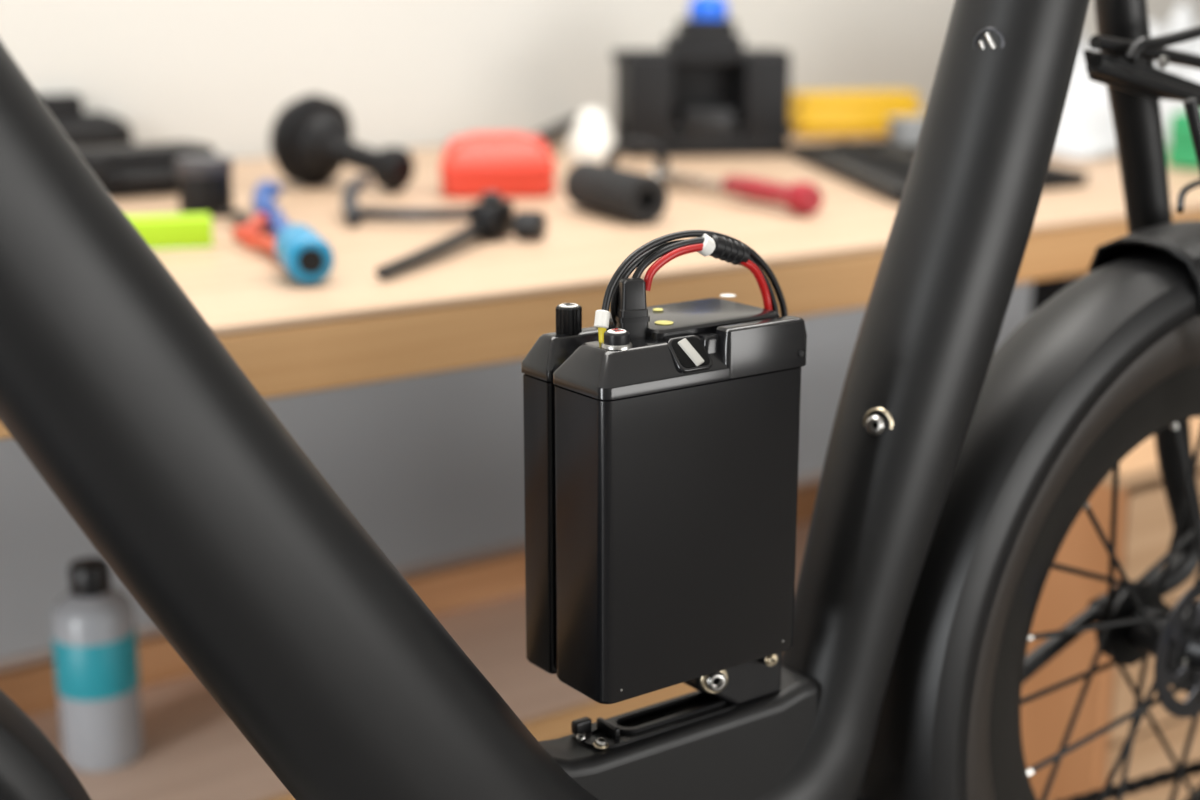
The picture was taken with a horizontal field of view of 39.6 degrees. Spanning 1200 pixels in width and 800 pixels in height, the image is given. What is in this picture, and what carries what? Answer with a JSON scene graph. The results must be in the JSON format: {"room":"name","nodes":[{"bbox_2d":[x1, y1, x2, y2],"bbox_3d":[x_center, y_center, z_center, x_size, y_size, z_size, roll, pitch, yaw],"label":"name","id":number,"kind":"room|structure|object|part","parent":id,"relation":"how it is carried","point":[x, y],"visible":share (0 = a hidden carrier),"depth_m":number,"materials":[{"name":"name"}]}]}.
{"room":"workspace","nodes":[
{"label":"workspace","id":0,"kind":"room"},
{"bbox_2d":[0,0,1199,660],"bbox_3d":[-0.546,-0.890,2.745,8.500,2.700,0.100,-10,17,-35],"label":"wall","id":1,"kind":"structure","parent":0,"point":[431,466],"depth_m":2.99,"materials":[{"name":"paint"}]},
{"bbox_2d":[0,474,820,670],"bbox_3d":[-0.512,0.387,3.014,8.500,0.090,0.018,-10,17,-35],"label":"baseboard","id":2,"kind":"structure","parent":1,"relation":"attached to","point":[46,655],"depth_m":3.13,"materials":[{"name":"brown wood"}]},
{"bbox_3d":[1.011,0.962,0.997,8.500,0.050,5.200,-10,17,-35],"label":"floor","id":3,"kind":"structure","parent":0,"visible":0},
{"bbox_2d":[0,115,1199,799],"bbox_3d":[-0.214,0.149,2.358,5.500,0.870,1.285,-10,17,-35],"label":"workbench","id":4,"kind":"object","parent":3,"relation":"on","point":[479,302],"visible":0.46,"depth_m":1.84,"materials":[{"name":"brown wood"}]},
{"bbox_2d":[39,94,133,146],"bbox_3d":[-0.822,-0.417,2.590,0.170,0.115,0.110,-10,17,-35],"label":"camera bag","id":5,"kind":"object","parent":4,"relation":"on","point":[83,129],"visible":0.38,"depth_m":2.56,"materials":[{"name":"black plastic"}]},
{"bbox_2d":[51,557,143,771],"bbox_3d":[-0.523,0.271,1.730,0.083,0.215,0.083,-10,17,-35],"label":"plastic bottle","id":6,"kind":"object","parent":4,"relation":"on","point":[94,638],"visible":0.98,"depth_m":1.70,"materials":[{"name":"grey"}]},
{"bbox_2d":[76,141,215,197],"bbox_3d":[-0.630,-0.313,2.277,0.210,0.064,0.134,-10,17,-35],"label":"tool case","id":7,"kind":"object","parent":4,"relation":"on","point":[141,169],"visible":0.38,"depth_m":2.25,"materials":[{"name":"black plastic"}]},
{"bbox_3d":[-0.640,-0.336,2.286,0.206,0.024,0.096,-10,17,-35],"label":"lid","id":8,"kind":"part","parent":7,"relation":"part of","materials":[{"name":"black plastic"}]},
{"bbox_3d":[-0.601,-0.300,2.239,0.096,0.011,0.034,-10,17,-35],"label":"handle","id":9,"kind":"part","parent":7,"relation":"part of","materials":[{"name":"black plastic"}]},
{"bbox_2d":[127,213,214,251],"bbox_3d":[-0.475,-0.182,1.818,0.102,0.034,0.052,-4,15,-16],"label":"sticky note pad","id":10,"kind":"object","parent":4,"relation":"on","point":[166,232],"visible":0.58,"depth_m":1.80,"materials":[{"name":"green"}]},
{"bbox_2d":[175,155,232,216],"bbox_3d":[-0.492,-0.267,2.077,0.069,0.070,0.069,-10,17,-35],"label":"jar","id":11,"kind":"object","parent":4,"relation":"on","point":[204,181],"visible":0.88,"depth_m":2.05,"materials":[{"name":"black plastic"}]},
{"bbox_3d":[-0.492,-0.291,2.071,0.069,0.020,0.069,-10,17,-35],"label":"jar lid","id":12,"kind":"part","parent":11,"relation":"part of","materials":[{"name":"grey"}]},
{"bbox_2d":[220,180,333,283],"bbox_3d":[-0.374,-0.202,1.862,0.086,0.046,0.623,-4,14,-15],"label":"tool","id":13,"kind":"object","parent":4,"relation":"on","point":[303,253],"visible":1,"depth_m":1.65,"materials":[{"name":"blue plastic"},{"name":"red orange plastic"},{"name":"dark plastic"}]},
{"bbox_3d":[-0.420,-0.212,1.956,0.022,0.014,0.141,-7,15,-25],"label":"jaw arm","id":14,"kind":"part","parent":13,"relation":"part of","materials":[{"name":"black metal"}]},
{"bbox_3d":[-0.390,-0.195,1.882,0.026,0.019,0.119,0,14,0],"label":"orange handle","id":15,"kind":"part","parent":13,"relation":"part of","materials":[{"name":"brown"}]},
{"bbox_3d":[-0.343,-0.184,1.810,0.026,0.030,0.448,-4,15,-15],"label":"blue handle","id":16,"kind":"part","parent":13,"relation":"part of","materials":[{"name":"blue plastic"}]},
{"bbox_2d":[269,94,413,192],"bbox_3d":[-0.362,-0.357,2.324,0.222,0.132,0.132,11,18,38],"label":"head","id":17,"kind":"object","parent":4,"relation":"on","point":[311,142],"visible":1,"depth_m":2.31},
{"bbox_3d":[-0.112,0.245,2.236,5.400,0.082,0.020,-10,17,-35],"label":"shelf rail","id":18,"kind":"part","parent":4,"relation":"part of","materials":[{"name":"brown wood"}]},
{"bbox_2d":[28,521,810,799],"bbox_3d":[-0.006,0.302,2.100,5.400,0.022,0.341,-10,17,-35],"label":"shelf","id":19,"kind":"object","parent":4,"relation":"attached to","point":[192,750],"depth_m":1.86,"materials":[{"name":"brown wood"}]},
{"bbox_2d":[341,175,546,278],"bbox_3d":[-0.174,-0.212,1.895,0.215,0.053,0.564,-3,14,-12],"label":"tool","id":20,"kind":"object","parent":4,"relation":"on","point":[492,218],"visible":1,"depth_m":1.86,"materials":[{"name":"grey metal"}]},
{"bbox_3d":[-0.163,-0.166,1.761,0.022,0.025,0.321,4,15,17],"label":"handle","id":21,"kind":"part","parent":20,"relation":"part of","materials":[{"name":"black metal"}]},
{"bbox_3d":[-0.122,-0.226,1.871,0.024,0.014,0.024,-10,17,-35],"label":"knob","id":22,"kind":"part","parent":20,"relation":"part of","materials":[{"name":"black metal"}]},
{"bbox_3d":[-0.079,-0.196,1.869,0.032,0.032,0.032,4,14,15],"label":"knob","id":23,"kind":"part","parent":20,"relation":"part of","materials":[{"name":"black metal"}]},
{"bbox_3d":[0.098,0.339,1.962,5.400,0.032,0.012,-10,17,-35],"label":"shelf rail","id":24,"kind":"part","parent":4,"relation":"part of","materials":[{"name":"brown wood"}]},
{"bbox_2d":[439,132,555,197],"bbox_3d":[-0.142,-0.327,2.303,0.158,0.079,0.152,-1,14,-4],"label":"case","id":25,"kind":"object","parent":4,"relation":"on","point":[511,164],"visible":1,"depth_m":2.24,"materials":[{"name":"red plastic"}]},
{"bbox_3d":[-0.142,-0.363,2.294,0.080,0.005,0.080,-1,14,-4],"label":"panel","id":26,"kind":"part","parent":25,"relation":"part of","materials":[{"name":"red plastic"}]},
{"bbox_2d":[532,114,578,145],"bbox_3d":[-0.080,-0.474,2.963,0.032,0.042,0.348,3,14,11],"label":"marker pen","id":27,"kind":"object","parent":4,"relation":"on","point":[550,134],"visible":0.68,"depth_m":2.92,"materials":[{"name":"black plastic"}]},
{"bbox_2d":[567,108,615,159],"bbox_3d":[-0.013,-0.442,2.761,0.082,0.080,0.082,-10,17,-35],"label":"glue nozzle","id":28,"kind":"object","parent":4,"relation":"on","point":[591,137],"visible":0.93,"depth_m":2.73,"materials":[{"name":"white plastic"}]},
{"bbox_2d":[564,161,667,224],"bbox_3d":[0.018,-0.258,2.064,0.060,0.060,0.183,-7,15,-25],"label":"grip","id":29,"kind":"object","parent":4,"relation":"on","point":[629,195],"visible":1,"depth_m":2.01,"materials":[{"name":"black rubber"}]},
{"bbox_2d":[612,0,793,156],"bbox_3d":[0.171,-0.552,2.822,0.301,0.262,0.146,-2,14,-8],"label":"bench vise","id":30,"kind":"object","parent":4,"relation":"on","point":[705,93],"visible":0.96,"depth_m":2.78,"materials":[{"name":"black metal"}]},
{"bbox_3d":[0.183,-0.660,2.811,0.068,0.046,0.068,-10,17,-35],"label":"knob","id":31,"kind":"part","parent":30,"relation":"part of","materials":[{"name":"blue plastic"}]},
{"bbox_2d":[604,138,822,215],"bbox_3d":[0.150,-0.297,2.192,0.097,0.074,0.372,-10,17,-35],"label":"hook spanner","id":32,"kind":"object","parent":4,"relation":"on","point":[801,198],"visible":0.93,"depth_m":2.18,"materials":[{"name":"steel"},{"name":"red plastic"}]},
{"bbox_3d":[0.216,-0.266,2.135,0.042,0.042,0.190,-8,16,-28],"label":"red handle","id":33,"kind":"part","parent":32,"relation":"part of","materials":[{"name":"red plastic"}]},
{"bbox_2d":[789,89,921,136],"bbox_3d":[0.486,-0.553,3.206,0.247,0.080,0.100,-4,14,-14],"label":"case","id":34,"kind":"object","parent":4,"relation":"on","point":[831,112],"visible":0.77,"depth_m":3.16,"materials":[{"name":"yellow plastic"}]},
{"bbox_3d":[0.486,-0.581,3.199,0.235,0.023,0.090,-4,14,-14],"label":"yellow lid","id":35,"kind":"part","parent":34,"relation":"part of","materials":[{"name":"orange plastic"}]},
{"bbox_2d":[787,138,1086,203],"bbox_3d":[0.510,-0.362,2.558,0.337,0.022,0.773,-2,14,-6],"label":"tray","id":36,"kind":"object","parent":4,"relation":"on","point":[880,167],"visible":0.59,"depth_m":2.54,"materials":[{"name":"black plastic"}]},
{"bbox_2d":[887,116,923,145],"bbox_3d":[0.535,-0.446,2.760,0.106,0.045,0.065,-3,14,-11],"label":"storage box","id":37,"kind":"object","parent":36,"relation":"on","point":[903,130],"visible":0.55,"depth_m":2.73,"materials":[{"name":"grey plastic"}]},
{"bbox_3d":[0.535,-0.463,2.756,0.106,0.010,0.065,-3,14,-11],"label":"box lid","id":38,"kind":"part","parent":37,"relation":"part of","materials":[{"name":"grey"}]},
{"bbox_3d":[0.605,0.209,2.257,0.060,0.802,0.060,-10,17,-35],"label":"leg","id":39,"kind":"part","parent":4,"relation":"part of","materials":[{"name":"black metal"}]},
{"bbox_2d":[1052,2,1199,159],"bbox_3d":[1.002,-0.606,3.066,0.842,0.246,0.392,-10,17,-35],"label":"bottle","id":40,"kind":"object","parent":4,"relation":"on","point":[1086,129],"visible":0.27,"depth_m":2.82,"materials":[{"name":"white plastic"}]},
{"bbox_2d":[1167,112,1198,169],"bbox_3d":[0.951,-0.408,2.609,0.120,0.084,0.060,-10,17,-35],"label":"sponge","id":41,"kind":"object","parent":4,"relation":"on","point":[1181,153],"visible":0.75,"depth_m":2.58,"materials":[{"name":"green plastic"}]},
{"bbox_2d":[1020,417,1199,799],"bbox_3d":[0.676,0.338,2.038,0.500,0.658,0.258,-10,17,-35],"label":"drawer unit","id":42,"kind":"object","parent":3,"relation":"on","point":[1144,530],"visible":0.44,"depth_m":1.82,"materials":[{"name":"brown wood"}]},
{"bbox_3d":[0.737,0.416,1.971,0.458,0.139,0.017,-10,17,-35],"label":"drawer","id":43,"kind":"part","parent":42,"relation":"part of","materials":[{"name":"brown wood"}]},
{"bbox_3d":[0.737,0.275,1.936,0.458,0.139,0.017,-10,17,-35],"label":"drawer","id":44,"kind":"part","parent":42,"relation":"part of","materials":[{"name":"brown wood"}]},
{"bbox_3d":[0.737,0.134,1.901,0.458,0.139,0.017,-10,17,-35],"label":"drawer","id":45,"kind":"part","parent":42,"relation":"part of","materials":[{"name":"brown wood"}]},
{"bbox_3d":[0.088,0.649,1.154,0.440,0.482,0.440,-10,17,-35],"label":"stand","id":46,"kind":"object","parent":3,"relation":"on","visible":0},
{"bbox_2d":[0,0,1199,799],"bbox_3d":[-0.012,0.127,0.960,1.727,0.849,0.162,-10,17,-35],"label":"bicycle","id":47,"kind":"object","parent":46,"relation":"on","point":[956,474],"visible":0.97,"depth_m":1.03,"materials":[{"name":"black metal"}]},
{"bbox_2d":[593,741,608,749],"bbox_3d":[0.001,0.199,0.963,0.009,0.003,0.009,-10,17,-35],"label":"washer","id":48,"kind":"object","parent":47,"relation":"in","point":[597,745],"depth_m":0.96,"materials":[{"name":"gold metal"}]},
{"bbox_3d":[0.036,0.191,1.002,0.115,0.002,0.031,-10,17,-35],"label":"mount plate","id":49,"kind":"part","parent":47,"relation":"part of","materials":[{"name":"black metal"}]},
{"bbox_2d":[521,230,806,703],"bbox_3d":[0.045,0.030,0.966,0.166,0.257,0.084,-10,17,-35],"label":"battery pack","id":50,"kind":"object","parent":47,"relation":"attached to","point":[661,442],"visible":1,"depth_m":0.93,"materials":[{"name":"black plastic"}]},
{"bbox_3d":[0.021,-0.034,0.967,0.144,0.023,0.029,-10,17,-35],"label":"shell lid","id":51,"kind":"part","parent":50,"relation":"part of","materials":[{"name":"black plastic"}]},
{"bbox_3d":[-0.018,-0.045,0.936,0.015,0.016,0.015,-10,17,-35],"label":"knob","id":52,"kind":"part","parent":50,"relation":"part of","materials":[{"name":"black plastic"}]},
{"bbox_3d":[0.009,-0.032,0.898,0.014,0.009,0.014,-10,17,-35],"label":"knob","id":53,"kind":"part","parent":50,"relation":"part of","materials":[{"name":"black plastic"}]},
{"bbox_3d":[0.045,-0.026,0.934,0.145,0.023,0.052,-10,17,-35],"label":"shell lid","id":54,"kind":"part","parent":50,"relation":"part of","materials":[{"name":"black plastic"}]},
{"bbox_2d":[700,670,727,693],"bbox_3d":[0.068,0.167,0.997,0.017,0.018,0.004,-4,15,-16],"label":"washer","id":55,"kind":"object","parent":47,"relation":"in","point":[717,682],"depth_m":0.99,"materials":[{"name":"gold metal"}]},
{"bbox_2d":[713,677,720,684],"bbox_3d":[0.069,0.168,0.994,0.005,0.005,0.001,-4,15,-16],"label":"socket","id":56,"kind":"object","parent":47,"relation":"attached to","point":[716,680],"depth_m":0.99,"materials":[{"name":"black"}]},
{"bbox_2d":[765,654,777,665],"bbox_3d":[0.104,0.158,1.015,0.009,0.009,0.002,-4,15,-16],"label":"washer","id":57,"kind":"object","parent":47,"relation":"in","point":[772,660],"depth_m":1.01,"materials":[{"name":"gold metal"}]},
{"bbox_2d":[872,421,877,428],"bbox_3d":[0.172,0.015,1.038,0.005,0.005,0.001,9,16,31],"label":"socket","id":58,"kind":"object","parent":47,"relation":"attached to","point":[874,423],"depth_m":1.04,"materials":[{"name":"black metal"}]},
{"bbox_3d":[0.436,0.321,1.378,0.296,0.038,0.008,-10,17,-35],"label":"chain","id":59,"kind":"part","parent":47,"relation":"part of","materials":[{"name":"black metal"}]},
{"bbox_3d":[0.390,-0.229,1.187,0.141,0.042,0.006,-10,17,-35],"label":"rack bracket plate","id":60,"kind":"part","parent":47,"relation":"part of","materials":[{"name":"black metal"}]},
{"bbox_3d":[0.434,0.208,1.260,0.036,0.018,0.002,-10,17,-35],"label":"rotor arm","id":61,"kind":"part","parent":47,"relation":"part of","materials":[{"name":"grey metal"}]},
{"bbox_3d":[0.438,0.174,1.254,0.021,0.033,0.002,-10,17,-35],"label":"rotor arm","id":62,"kind":"part","parent":47,"relation":"part of","materials":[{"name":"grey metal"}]},
{"bbox_3d":[0.456,0.224,1.280,0.026,0.031,0.002,-10,17,-35],"label":"rotor arm","id":63,"kind":"part","parent":47,"relation":"part of","materials":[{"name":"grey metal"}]},
{"bbox_3d":[0.463,0.155,1.268,0.026,0.031,0.002,-10,17,-35],"label":"rotor arm","id":64,"kind":"part","parent":47,"relation":"part of","materials":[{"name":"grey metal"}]}
]}

